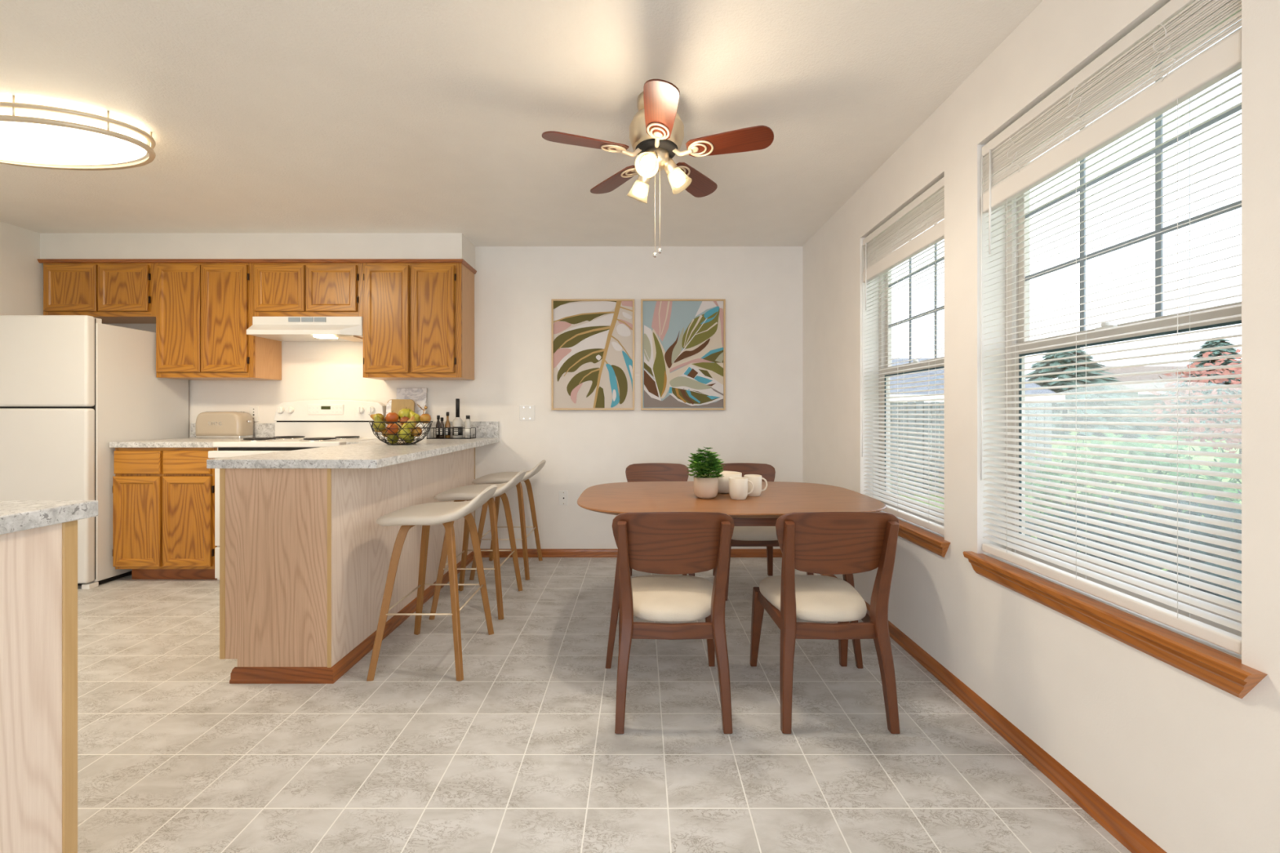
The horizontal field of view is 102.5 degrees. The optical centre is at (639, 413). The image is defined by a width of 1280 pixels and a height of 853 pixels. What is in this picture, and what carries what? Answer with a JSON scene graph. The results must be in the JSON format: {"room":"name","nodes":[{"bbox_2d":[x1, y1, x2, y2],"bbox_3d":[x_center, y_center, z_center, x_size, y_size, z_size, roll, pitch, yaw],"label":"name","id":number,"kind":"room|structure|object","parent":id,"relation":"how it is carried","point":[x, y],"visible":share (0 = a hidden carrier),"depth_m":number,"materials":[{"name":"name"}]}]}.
{"room":"dining room","nodes":[
{"label":"dining room","id":0,"kind":"room"},
{"bbox_2d":[0,221,43,315],"bbox_3d":[-4.380,-0.090,0.700,0.100,2.420,6.600,0,0,0],"label":"wall","id":1,"kind":"structure","parent":0,"point":[21,274],"depth_m":3.58,"materials":[{"name":"paint"}]},
{"bbox_2d":[102,246,802,548],"bbox_3d":[-1.501,-0.090,4.050,5.858,2.420,0.100,0,0,0],"label":"wall","id":2,"kind":"structure","parent":0,"point":[761,422],"depth_m":4.00,"materials":[{"name":"paint"}]},
{"bbox_2d":[43,262,155,323],"bbox_3d":[-3.900,-0.891,3.842,0.813,0.387,0.312,0,0,0],"label":"upper cabinet","id":3,"kind":"object","parent":2,"relation":"attached to","point":[109,292],"visible":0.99,"depth_m":3.69,"materials":[{"name":"brown wood"}]},
{"bbox_2d":[155,262,281,380],"bbox_3d":[-3.141,-0.671,3.842,0.701,0.828,0.312,0,0,0],"label":"upper cabinet","id":4,"kind":"object","parent":2,"relation":"attached to","point":[205,311],"visible":1,"depth_m":3.69,"materials":[{"name":"brown wood"}]},
{"bbox_2d":[191,422,275,437],"bbox_3d":[-3.140,0.134,3.990,0.690,0.112,0.020,0,0,0],"label":"backsplash","id":5,"kind":"structure","parent":2,"relation":"attached to","point":[260,429],"depth_m":3.98,"materials":[{"name":"stone"}]},
{"bbox_2d":[249,406,258,421],"bbox_3d":[-3.004,0.006,3.996,0.070,0.117,0.009,0,0,0],"label":"power outlet","id":6,"kind":"object","parent":2,"relation":"attached to","point":[254,411],"visible":0.87,"depth_m":3.99,"materials":[{"name":"white plastic"}]},
{"bbox_2d":[36,258,476,274],"bbox_3d":[-2.801,-1.095,3.844,3.058,0.025,0.313,0,0,0],"label":"trim","id":7,"kind":"structure","parent":2,"relation":"attached to","point":[462,261],"depth_m":3.69,"materials":[{"name":"brown wood"}]},
{"bbox_2d":[40,233,475,269],"bbox_3d":[-2.808,-1.204,3.853,3.045,0.193,0.295,0,0,0],"label":"soffit","id":8,"kind":"object","parent":2,"relation":"attached to","point":[52,246],"depth_m":3.71,"materials":[{"name":"paint"}]},
{"bbox_2d":[253,262,363,316],"bbox_3d":[-2.395,-0.891,3.842,0.787,0.387,0.312,0,0,0],"label":"upper cabinet","id":9,"kind":"object","parent":2,"relation":"attached to","point":[280,289],"visible":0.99,"depth_m":3.69,"materials":[{"name":"brown wood"}]},
{"bbox_2d":[246,316,363,342],"bbox_3d":[-2.398,-0.621,3.817,0.788,0.153,0.355,0,0,0],"label":"range hood","id":10,"kind":"object","parent":9,"relation":"attached to","point":[276,328],"visible":0.8,"depth_m":3.69,"materials":[{"name":"white metal"}]},
{"bbox_2d":[288,317,300,321],"bbox_3d":[-2.489,-0.674,3.696,0.082,0.031,0.007,0,0,0],"label":"vent","id":11,"kind":"object","parent":10,"relation":"attached to","point":[290,319],"depth_m":3.69,"materials":[{"name":"white metal"}]},
{"bbox_2d":[301,317,313,321],"bbox_3d":[-2.395,-0.674,3.696,0.082,0.031,0.007,0,0,0],"label":"vent","id":12,"kind":"object","parent":10,"relation":"attached to","point":[303,319],"depth_m":3.69,"materials":[{"name":"white metal"}]},
{"bbox_2d":[314,317,325,321],"bbox_3d":[-2.304,-0.674,3.696,0.082,0.031,0.007,0,0,0],"label":"vent","id":13,"kind":"object","parent":10,"relation":"attached to","point":[316,319],"depth_m":3.69,"materials":[{"name":"white metal"}]},
{"bbox_2d":[363,262,474,380],"bbox_3d":[-1.645,-0.671,3.842,0.710,0.828,0.312,0,0,0],"label":"upper cabinet","id":14,"kind":"object","parent":2,"relation":"attached to","point":[419,317],"visible":1,"depth_m":3.69,"materials":[{"name":"brown wood"}]},
{"bbox_2d":[431,421,498,437],"bbox_3d":[-1.514,0.128,3.990,0.832,0.125,0.020,0,0,0],"label":"backsplash","id":15,"kind":"structure","parent":2,"relation":"attached to","point":[483,428],"depth_m":3.98,"materials":[{"name":"stone"}]},
{"bbox_2d":[519,404,534,420],"bbox_3d":[-0.879,-0.003,3.996,0.117,0.120,0.009,0,0,0],"label":"blank plate","id":16,"kind":"object","parent":2,"relation":"attached to","point":[526,412],"visible":1,"depth_m":3.99,"materials":[{"name":"white plastic"}]},
{"bbox_2d":[559,490,568,505],"bbox_3d":[-0.596,0.660,3.996,0.070,0.114,0.009,0,0,0],"label":"cable plate","id":17,"kind":"object","parent":2,"relation":"attached to","point":[563,495],"visible":1,"depth_m":3.99,"materials":[{"name":"white plastic"}]},
{"bbox_2d":[551,298,634,409],"bbox_3d":[-0.364,-0.453,3.981,0.641,0.857,0.037,0,0,0],"label":"framed picture","id":18,"kind":"object","parent":2,"relation":"attached to","point":[593,340],"visible":1,"depth_m":3.97,"materials":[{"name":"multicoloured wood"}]},
{"bbox_2d":[480,548,782,557],"bbox_3d":[-0.009,1.089,3.992,2.553,0.062,0.016,0,0,0],"label":"baseboard","id":19,"kind":"structure","parent":2,"relation":"attached to","point":[532,553],"depth_m":3.99,"materials":[{"name":"brown wood"}]},
{"bbox_2d":[640,298,725,409],"bbox_3d":[0.333,-0.453,3.981,0.653,0.857,0.037,0,0,0],"label":"framed picture","id":20,"kind":"object","parent":2,"relation":"attached to","point":[683,340],"visible":1,"depth_m":3.97,"materials":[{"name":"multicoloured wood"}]},
{"bbox_2d":[0,0,1042,246],"bbox_3d":[-1.501,-1.350,0.700,5.858,0.100,6.800,0,0,0],"label":"ceiling","id":21,"kind":"structure","parent":0,"point":[261,116],"depth_m":2.15,"materials":[{"name":"paint"}]},
{"bbox_2d":[0,95,155,170],"bbox_3d":[-2.710,-1.244,2.306,0.976,0.111,0.456,0,0,0],"label":"ceiling light","id":22,"kind":"object","parent":21,"relation":"attached to","point":[33,134],"visible":1,"depth_m":2.25,"materials":[{"name":"beige"}]},
{"bbox_2d":[542,79,773,257],"bbox_3d":[0.070,-0.969,2.092,0.904,0.663,0.869,0,0,0],"label":"ceiling fan","id":23,"kind":"object","parent":21,"relation":"hanging from","point":[656,131],"visible":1,"depth_m":2.05,"materials":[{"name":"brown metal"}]},
{"bbox_2d":[626,174,650,203],"bbox_3d":[-0.003,-0.968,2.195,0.108,0.145,0.102,0,0,0],"label":"lampshade","id":24,"kind":"object","parent":23,"relation":"attached to","point":[639,190],"depth_m":2.16,"materials":[{"name":"white glass"}]},
{"bbox_2d":[635,150,658,177],"bbox_3d":[0.026,-0.987,2.013,0.093,0.134,0.138,0,0,0],"label":"lampshade","id":25,"kind":"object","parent":23,"relation":"attached to","point":[646,163],"depth_m":2.00,"materials":[{"name":"white glass"}]},
{"bbox_2d":[635,137,677,158],"bbox_3d":[0.069,-1.085,2.130,0.176,0.018,0.176,0,0,0],"label":"vent","id":26,"kind":"object","parent":23,"relation":"attached to","point":[668,146],"depth_m":2.08,"materials":[{"name":"metal"}]},
{"bbox_2d":[663,157,692,194],"bbox_3d":[0.154,-0.988,2.129,0.123,0.144,0.094,0,0,0],"label":"lampshade","id":27,"kind":"object","parent":23,"relation":"attached to","point":[679,181],"depth_m":2.11,"materials":[{"name":"white glass"}]},
{"bbox_2d":[77,557,1131,852],"bbox_3d":[-1.501,1.170,0.700,5.858,0.100,6.800,0,0,0],"label":"floor","id":28,"kind":"structure","parent":0,"point":[522,753],"depth_m":1.71,"materials":[{"name":"tile"}]},
{"bbox_2d":[0,520,77,852],"bbox_3d":[-1.523,0.673,0.421,0.654,0.893,1.343,0,0,0],"label":"base cabinet","id":29,"kind":"object","parent":28,"relation":"on","point":[38,566],"visible":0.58,"depth_m":1.03,"materials":[{"name":"brown wood"}]},
{"bbox_2d":[0,500,97,534],"bbox_3d":[-1.530,0.207,0.425,0.699,0.035,1.391,0,0,0],"label":"countertop","id":30,"kind":"structure","parent":29,"relation":"on","point":[15,515],"depth_m":1.04,"materials":[{"name":"stone"}]},
{"bbox_2d":[0,315,188,589],"bbox_3d":[-3.884,0.249,3.592,0.772,1.742,0.785,0,0,0],"label":"refrigerator","id":31,"kind":"object","parent":28,"relation":"on","point":[72,386],"visible":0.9,"depth_m":3.24,"materials":[{"name":"white metal"}]},
{"bbox_2d":[112,447,217,579],"bbox_3d":[-3.137,0.673,3.687,0.684,0.893,0.622,0,0,0],"label":"base cabinet","id":32,"kind":"object","parent":28,"relation":"on","point":[163,498],"visible":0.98,"depth_m":3.38,"materials":[{"name":"brown wood"}]},
{"bbox_2d":[109,422,275,447],"bbox_3d":[-3.140,0.152,3.685,0.690,0.149,0.630,0,0,0],"label":"countertop","id":33,"kind":"structure","parent":32,"relation":"on","point":[260,429],"depth_m":3.48,"materials":[{"name":"stone"}]},
{"bbox_2d":[195,411,253,438],"bbox_3d":[-3.141,0.088,3.893,0.360,0.204,0.154,0,0,0],"label":"toaster","id":34,"kind":"object","parent":33,"relation":"on","point":[209,424],"visible":1,"depth_m":3.82,"materials":[{"name":"beige metal"}]},
{"bbox_2d":[208,400,386,580],"bbox_3d":[-2.361,0.509,3.639,0.852,1.222,0.663,0,0,0],"label":"range","id":35,"kind":"object","parent":28,"relation":"on","point":[309,424],"visible":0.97,"depth_m":3.88,"materials":[{"name":"white metal"}]},
{"bbox_2d":[213,437,380,447],"bbox_3d":[-2.370,0.205,3.620,0.830,0.036,0.560,0,0,0],"label":"cooktop","id":36,"kind":"object","parent":35,"relation":"in","point":[249,442],"depth_m":3.35,"materials":[{"name":"white metal"}]},
{"bbox_2d":[219,447,475,684],"bbox_3d":[-1.599,0.673,3.062,0.661,0.893,1.875,0,0,0],"label":"base cabinet","id":37,"kind":"object","parent":28,"relation":"on","point":[305,557],"visible":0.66,"depth_m":2.14,"materials":[{"name":"brown wood"}]},
{"bbox_2d":[206,421,499,468],"bbox_3d":[-1.505,0.146,3.051,0.850,0.162,1.897,0,0,0],"label":"countertop","id":38,"kind":"structure","parent":37,"relation":"on","point":[374,453],"depth_m":2.47,"materials":[{"name":"stone"}]},
{"bbox_2d":[384,399,414,438],"bbox_3d":[-1.817,0.043,3.888,0.208,0.295,0.055,0,0,0],"label":"cutting board","id":39,"kind":"object","parent":38,"relation":"on","point":[395,405],"visible":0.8,"depth_m":3.89,"materials":[{"name":"brown wood"}]},
{"bbox_2d":[368,421,432,444],"bbox_3d":[-1.458,0.119,3.140,0.356,0.140,0.356,0,0,0],"label":"fruit bowl","id":40,"kind":"object","parent":38,"relation":"on","point":[424,427],"visible":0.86,"depth_m":3.05,"materials":[{"name":"black metal"}]},
{"bbox_2d":[368,413,384,421],"bbox_3d":[-1.603,0.031,3.134,0.085,0.061,0.062,0,0,28],"label":"pear","id":41,"kind":"object","parent":40,"relation":"in","point":[372,415],"visible":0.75,"depth_m":3.11,"materials":[{"name":"food"}]},
{"bbox_2d":[373,413,386,431],"bbox_3d":[-1.548,0.054,3.049,0.069,0.105,0.068,0,0,23],"label":"pear","id":42,"kind":"object","parent":40,"relation":"in","point":[377,419],"visible":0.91,"depth_m":3.03,"materials":[{"name":"food"}]},
{"bbox_2d":[381,427,389,437],"bbox_3d":[-1.522,0.111,3.091,0.062,0.067,0.062,0,0,0],"label":"peach","id":43,"kind":"object","parent":40,"relation":"in","point":[384,431],"visible":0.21,"depth_m":3.07,"materials":[{"name":"food"}]},
{"bbox_2d":[385,410,399,423],"bbox_3d":[-1.496,0.024,3.100,0.074,0.077,0.074,0,0,0],"label":"orange","id":44,"kind":"object","parent":40,"relation":"in","point":[391,416],"visible":0.91,"depth_m":3.08,"materials":[{"name":"food"}]},
{"bbox_2d":[386,423,398,434],"bbox_3d":[-1.458,0.087,3.025,0.068,0.072,0.068,0,0,0],"label":"orange","id":45,"kind":"object","parent":40,"relation":"in","point":[394,425],"visible":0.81,"depth_m":3.00,"materials":[{"name":"food"}]},
{"bbox_2d":[386,433,399,444],"bbox_3d":[-1.474,0.150,3.053,0.066,0.066,0.089,0,0,-9],"label":"pear","id":46,"kind":"object","parent":40,"relation":"in","point":[391,437],"visible":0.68,"depth_m":3.04,"materials":[{"name":"food"}]},
{"bbox_2d":[400,415,408,425],"bbox_3d":[-1.414,0.045,3.090,0.057,0.065,0.056,0,0,23],"label":"apple","id":47,"kind":"object","parent":40,"relation":"in","point":[404,419],"visible":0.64,"depth_m":3.07,"materials":[{"name":"food"}]},
{"bbox_2d":[398,421,411,439],"bbox_3d":[-1.399,0.099,3.051,0.071,0.106,0.070,0,0,-37],"label":"pear","id":48,"kind":"object","parent":40,"relation":"in","point":[406,428],"visible":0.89,"depth_m":3.03,"materials":[{"name":"food"}]},
{"bbox_2d":[397,408,413,420],"bbox_3d":[-1.445,0.011,3.171,0.097,0.097,0.097,0,0,0],"label":"quince","id":49,"kind":"object","parent":40,"relation":"in","point":[402,412],"visible":0.55,"depth_m":3.13,"materials":[{"name":"food"}]},
{"bbox_2d":[402,434,414,443],"bbox_3d":[-1.412,0.151,3.107,0.087,0.064,0.064,0,0,-19],"label":"pear","id":50,"kind":"object","parent":40,"relation":"in","point":[411,436],"visible":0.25,"depth_m":3.09,"materials":[{"name":"food"}]},
{"bbox_2d":[406,413,416,428],"bbox_3d":[-1.365,0.049,3.062,0.057,0.088,0.057,0,0,36],"label":"pear","id":51,"kind":"object","parent":40,"relation":"in","point":[412,418],"visible":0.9,"depth_m":3.05,"materials":[{"name":"food"}]},
{"bbox_2d":[408,410,420,424],"bbox_3d":[-1.372,0.022,3.138,0.066,0.092,0.066,0,0,43],"label":"pear","id":52,"kind":"object","parent":40,"relation":"in","point":[417,416],"visible":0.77,"depth_m":3.12,"materials":[{"name":"food"}]},
{"bbox_2d":[410,425,422,436],"bbox_3d":[-1.349,0.106,3.100,0.066,0.071,0.066,0,0,0],"label":"peach","id":53,"kind":"object","parent":40,"relation":"in","point":[414,432],"visible":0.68,"depth_m":3.08,"materials":[{"name":"food"}]},
{"bbox_2d":[419,412,431,423],"bbox_3d":[-1.308,0.027,3.130,0.066,0.071,0.066,0,0,0],"label":"peach","id":54,"kind":"object","parent":40,"relation":"in","point":[424,417],"visible":0.96,"depth_m":3.11,"materials":[{"name":"food"}]},
{"bbox_2d":[395,387,426,415],"bbox_3d":[-1.767,-0.003,3.955,0.231,0.385,0.060,0,0,0],"label":"marble board","id":55,"kind":"object","parent":38,"relation":"on","point":[419,395],"visible":0.45,"depth_m":3.96,"materials":[{"name":"white stone"}]},
{"bbox_2d":[414,420,431,439],"bbox_3d":[-1.617,0.107,3.820,0.100,0.165,0.070,0,0,0],"label":"canister","id":56,"kind":"object","parent":38,"relation":"on","point":[428,435],"visible":0.23,"depth_m":3.79,"materials":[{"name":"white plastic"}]},
{"bbox_2d":[417,404,427,413],"bbox_3d":[-1.620,-0.022,3.815,0.080,0.093,0.020,0,0,0],"label":"ornament","id":57,"kind":"object","parent":56,"relation":"on","point":[425,406],"visible":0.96,"depth_m":3.82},
{"bbox_2d":[426,427,475,439],"bbox_3d":[-1.409,0.149,3.840,0.324,0.082,0.124,0,0,0],"label":"wire tray","id":58,"kind":"object","parent":38,"relation":"on","point":[433,437],"visible":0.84,"depth_m":3.78,"materials":[{"name":"black metal"}]},
{"bbox_2d":[435,415,439,438],"bbox_3d":[-1.516,0.101,3.860,0.038,0.169,0.038,0,0,0],"label":"bottle","id":59,"kind":"object","parent":58,"relation":"in","point":[437,424],"visible":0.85,"depth_m":3.84,"materials":[{"name":"brown glass"}]},
{"bbox_2d":[439,417,444,438],"bbox_3d":[-1.470,0.108,3.810,0.034,0.154,0.034,0,0,0],"label":"bottle","id":60,"kind":"object","parent":58,"relation":"in","point":[442,424],"visible":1,"depth_m":3.80,"materials":[{"name":"brown glass"}]},
{"bbox_2d":[444,412,450,438],"bbox_3d":[-1.439,0.088,3.840,0.040,0.194,0.040,0,0,0],"label":"bottle","id":61,"kind":"object","parent":58,"relation":"in","point":[447,431],"visible":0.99,"depth_m":3.83,"materials":[{"name":"brown glass"}]},
{"bbox_2d":[452,398,462,438],"bbox_3d":[-1.364,0.038,3.840,0.074,0.294,0.074,0,0,0],"label":"bottle","id":62,"kind":"object","parent":58,"relation":"in","point":[457,422],"visible":1,"depth_m":3.82,"materials":[{"name":"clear glass"}]},
{"bbox_2d":[465,415,471,438],"bbox_3d":[-1.287,0.101,3.840,0.044,0.169,0.044,0,0,0],"label":"bottle","id":63,"kind":"object","parent":58,"relation":"in","point":[468,423],"visible":0.94,"depth_m":3.82,"materials":[{"name":"clear glass"}]},
{"bbox_2d":[366,484,497,681],"bbox_3d":[-0.934,0.730,2.379,0.494,0.787,0.479,0,0,0],"label":"bar stool","id":64,"kind":"object","parent":28,"relation":"on","point":[426,514],"visible":1,"depth_m":2.22,"materials":[{"name":"brown wood"}]},
{"bbox_2d":[429,469,526,619],"bbox_3d":[-0.934,0.730,3.016,0.494,0.787,0.479,0,0,0],"label":"bar stool","id":65,"kind":"object","parent":28,"relation":"on","point":[468,492],"visible":0.79,"depth_m":2.86,"materials":[{"name":"beige wood"}]},
{"bbox_2d":[469,459,546,580],"bbox_3d":[-0.934,0.730,3.675,0.494,0.787,0.479,0,0,0],"label":"bar stool","id":66,"kind":"object","parent":28,"relation":"on","point":[498,477],"visible":0.84,"depth_m":3.51,"materials":[{"name":"beige wood"}]},
{"bbox_2d":[625,462,694,576],"bbox_3d":[0.118,0.734,3.320,0.436,0.777,0.520,0,0,0],"label":"dining chair","id":67,"kind":"object","parent":28,"relation":"on","point":[646,472],"visible":0.2,"depth_m":3.53,"materials":[{"name":"brown wood"}]},
{"bbox_2d":[612,511,734,733],"bbox_3d":[0.118,0.734,2.035,0.436,0.777,0.520,0,0,0],"label":"dining chair","id":68,"kind":"object","parent":28,"relation":"on","point":[671,544],"visible":1,"depth_m":1.83,"materials":[{"name":"brown wood"}]},
{"bbox_2d":[631,574,712,622],"bbox_3d":[0.118,0.732,2.080,0.391,0.066,0.430,0,0,0],"label":"seat cushion","id":69,"kind":"object","parent":68,"relation":"on","point":[658,597],"depth_m":1.96,"materials":[{"name":"beige fabric"}]},
{"bbox_2d":[577,481,886,668],"bbox_3d":[0.405,0.761,2.530,1.396,0.722,0.980,0,0,0],"label":"dining table","id":70,"kind":"object","parent":28,"relation":"on","point":[779,499],"visible":0.59,"depth_m":2.28,"materials":[{"name":"brown wood"}]},
{"bbox_2d":[686,447,724,498],"bbox_3d":[0.312,0.280,2.429,0.186,0.240,0.190,0,0,0],"label":"potted plant","id":71,"kind":"object","parent":70,"relation":"on","point":[705,485],"visible":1,"depth_m":2.39,"materials":[{"name":"green plant"}]},
{"bbox_2d":[706,471,742,493],"bbox_3d":[0.425,0.351,2.600,0.178,0.098,0.178,0,0,0],"label":"mug","id":72,"kind":"object","parent":70,"relation":"on","point":[723,482],"visible":0.4,"depth_m":2.52,"materials":[{"name":"beige ceramic"}]},
{"bbox_2d":[728,476,754,500],"bbox_3d":[0.466,0.351,2.400,0.103,0.098,0.087,0,0,-35],"label":"mug","id":73,"kind":"object","parent":70,"relation":"on","point":[738,486],"visible":1,"depth_m":2.36,"materials":[{"name":"beige ceramic"}]},
{"bbox_2d":[744,474,767,496],"bbox_3d":[0.555,0.351,2.495,0.101,0.098,0.084,0,0,-35],"label":"mug","id":74,"kind":"object","parent":70,"relation":"on","point":[756,479],"visible":0.8,"depth_m":2.46,"materials":[{"name":"beige ceramic"}]},
{"bbox_2d":[712,462,779,600],"bbox_3d":[0.710,0.734,3.320,0.436,0.777,0.520,0,0,0],"label":"dining chair","id":75,"kind":"object","parent":28,"relation":"on","point":[742,536],"visible":0.26,"depth_m":3.13,"materials":[{"name":"brown wood"}]},
{"bbox_2d":[731,526,777,541],"bbox_3d":[0.710,0.732,3.275,0.391,0.066,0.430,0,0,0],"label":"seat cushion","id":76,"kind":"object","parent":75,"relation":"on","point":[740,533],"depth_m":3.08,"materials":[{"name":"beige fabric"}]},
{"bbox_2d":[750,511,900,733],"bbox_3d":[0.703,0.734,2.035,0.436,0.777,0.520,0,0,0],"label":"dining chair","id":77,"kind":"object","parent":28,"relation":"on","point":[827,543],"visible":1,"depth_m":1.83,"materials":[{"name":"brown wood"}]},
{"bbox_2d":[759,574,866,622],"bbox_3d":[0.703,0.732,2.080,0.391,0.066,0.430,0,0,0],"label":"seat cushion","id":78,"kind":"object","parent":77,"relation":"on","point":[819,598],"depth_m":1.97,"materials":[{"name":"beige fabric"}]},
{"bbox_2d":[802,0,1279,852],"bbox_3d":[1.348,-0.090,0.700,0.160,2.420,6.600,0,0,0],"label":"wall","id":79,"kind":"structure","parent":0,"point":[1193,764],"depth_m":1.61,"materials":[{"name":"paint"}]},
{"bbox_2d":[878,191,950,557],"bbox_3d":[1.327,-0.204,2.541,0.191,1.612,0.892,0,0,0],"label":"window","id":80,"kind":"structure","parent":79,"relation":"in","point":[932,541],"depth_m":2.66,"materials":[{"name":"plastic"}]},
{"bbox_2d":[862,176,944,535],"bbox_3d":[1.292,-0.240,2.547,0.045,1.513,0.803,0,0,0],"label":"window blind","id":81,"kind":"object","parent":80,"relation":"attached to","point":[873,268],"visible":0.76,"depth_m":2.48,"materials":[{"name":"white plastic"}]},
{"bbox_2d":[820,573,1166,852],"bbox_3d":[1.260,1.089,0.700,0.016,0.062,6.600,0,0,0],"label":"baseboard","id":82,"kind":"structure","parent":79,"relation":"attached to","point":[1127,834],"depth_m":1.62,"materials":[{"name":"brown wood"}]},
{"bbox_2d":[963,0,1267,698],"bbox_3d":[1.327,-0.204,1.500,0.191,1.612,0.925,0,0,0],"label":"window","id":83,"kind":"structure","parent":79,"relation":"in","point":[1223,668],"depth_m":1.44,"materials":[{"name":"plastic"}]},
{"bbox_2d":[980,0,1241,654],"bbox_3d":[1.292,-0.240,1.506,0.045,1.513,0.836,0,0,0],"label":"window blind","id":84,"kind":"object","parent":83,"relation":"attached to","point":[1223,59],"visible":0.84,"depth_m":1.36,"materials":[{"name":"white plastic"}]},
{"label":"outside","id":85,"kind":"structure","parent":0,"visible":0},
{"bbox_2d":[890,431,1241,570],"bbox_3d":[35.724,1.420,25.000,68.552,0.100,110.000,0,0,0],"label":"ground","id":86,"kind":"structure","parent":85,"point":[1157,437],"depth_m":16.15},
{"bbox_2d":[889,400,1052,494],"bbox_3d":[4.750,0.580,8.675,4.300,1.580,0.150,0,0,0],"label":"fence","id":87,"kind":"object","parent":86,"relation":"on","point":[1044,404],"visible":0.09,"depth_m":8.60,"materials":[{"name":"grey wood"}]},
{"bbox_2d":[889,358,1065,468],"bbox_3d":[7.300,-0.130,15.235,5.400,3.000,6.330,0,0,0],"label":"house","id":88,"kind":"structure","parent":86,"relation":"on","point":[939,371],"depth_m":12.54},
{"bbox_2d":[1025,347,1164,440],"bbox_3d":[24.124,-1.073,28.969,8.541,5.788,8.711,0,0,0],"label":"tree","id":89,"kind":"object","parent":86,"relation":"on","point":[1082,359],"visible":0.51,"depth_m":27.60,"materials":[{"name":"green plant"}]},
{"bbox_2d":[1052,366,1187,431],"bbox_3d":[39.000,-1.055,37.985,12.800,4.850,8.830,0,0,0],"label":"house","id":90,"kind":"structure","parent":86,"relation":"on","point":[1137,369],"depth_m":35.01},
{"bbox_2d":[1025,432,1241,547],"bbox_3d":[5.416,0.813,5.592,2.233,1.213,2.220,0,0,0],"label":"bush","id":91,"kind":"object","parent":86,"relation":"on","point":[1211,449],"visible":0.24,"depth_m":5.39,"materials":[{"name":"green plant"}]},
{"bbox_2d":[1025,489,1241,604],"bbox_3d":[2.597,0.853,1.881,1.157,1.084,3.393,0,0,0],"label":"lawn","id":92,"kind":"structure","parent":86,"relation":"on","point":[1211,497],"depth_m":2.38,"materials":[{"name":"green plant"}]},
{"bbox_2d":[1141,349,1241,463],"bbox_3d":[13.578,-0.066,11.581,3.252,2.871,3.177,0,0,0],"label":"bush","id":93,"kind":"object","parent":86,"relation":"on","point":[1237,370],"visible":0.38,"depth_m":11.84,"materials":[{"name":"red plant"}]},
{"bbox_2d":[1151,336,1241,439],"bbox_3d":[30.921,-1.348,27.554,5.413,5.518,5.634,0,0,0],"label":"conifer","id":94,"kind":"object","parent":86,"relation":"on","point":[1217,343],"visible":0.3,"depth_m":27.40,"materials":[{"name":"green plant"}]},
{"bbox_2d":[1169,369,1241,432],"bbox_3d":[36.500,-0.875,31.370,4.800,4.490,3.660,0,0,0],"label":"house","id":95,"kind":"structure","parent":86,"relation":"on","point":[1179,384],"depth_m":31.15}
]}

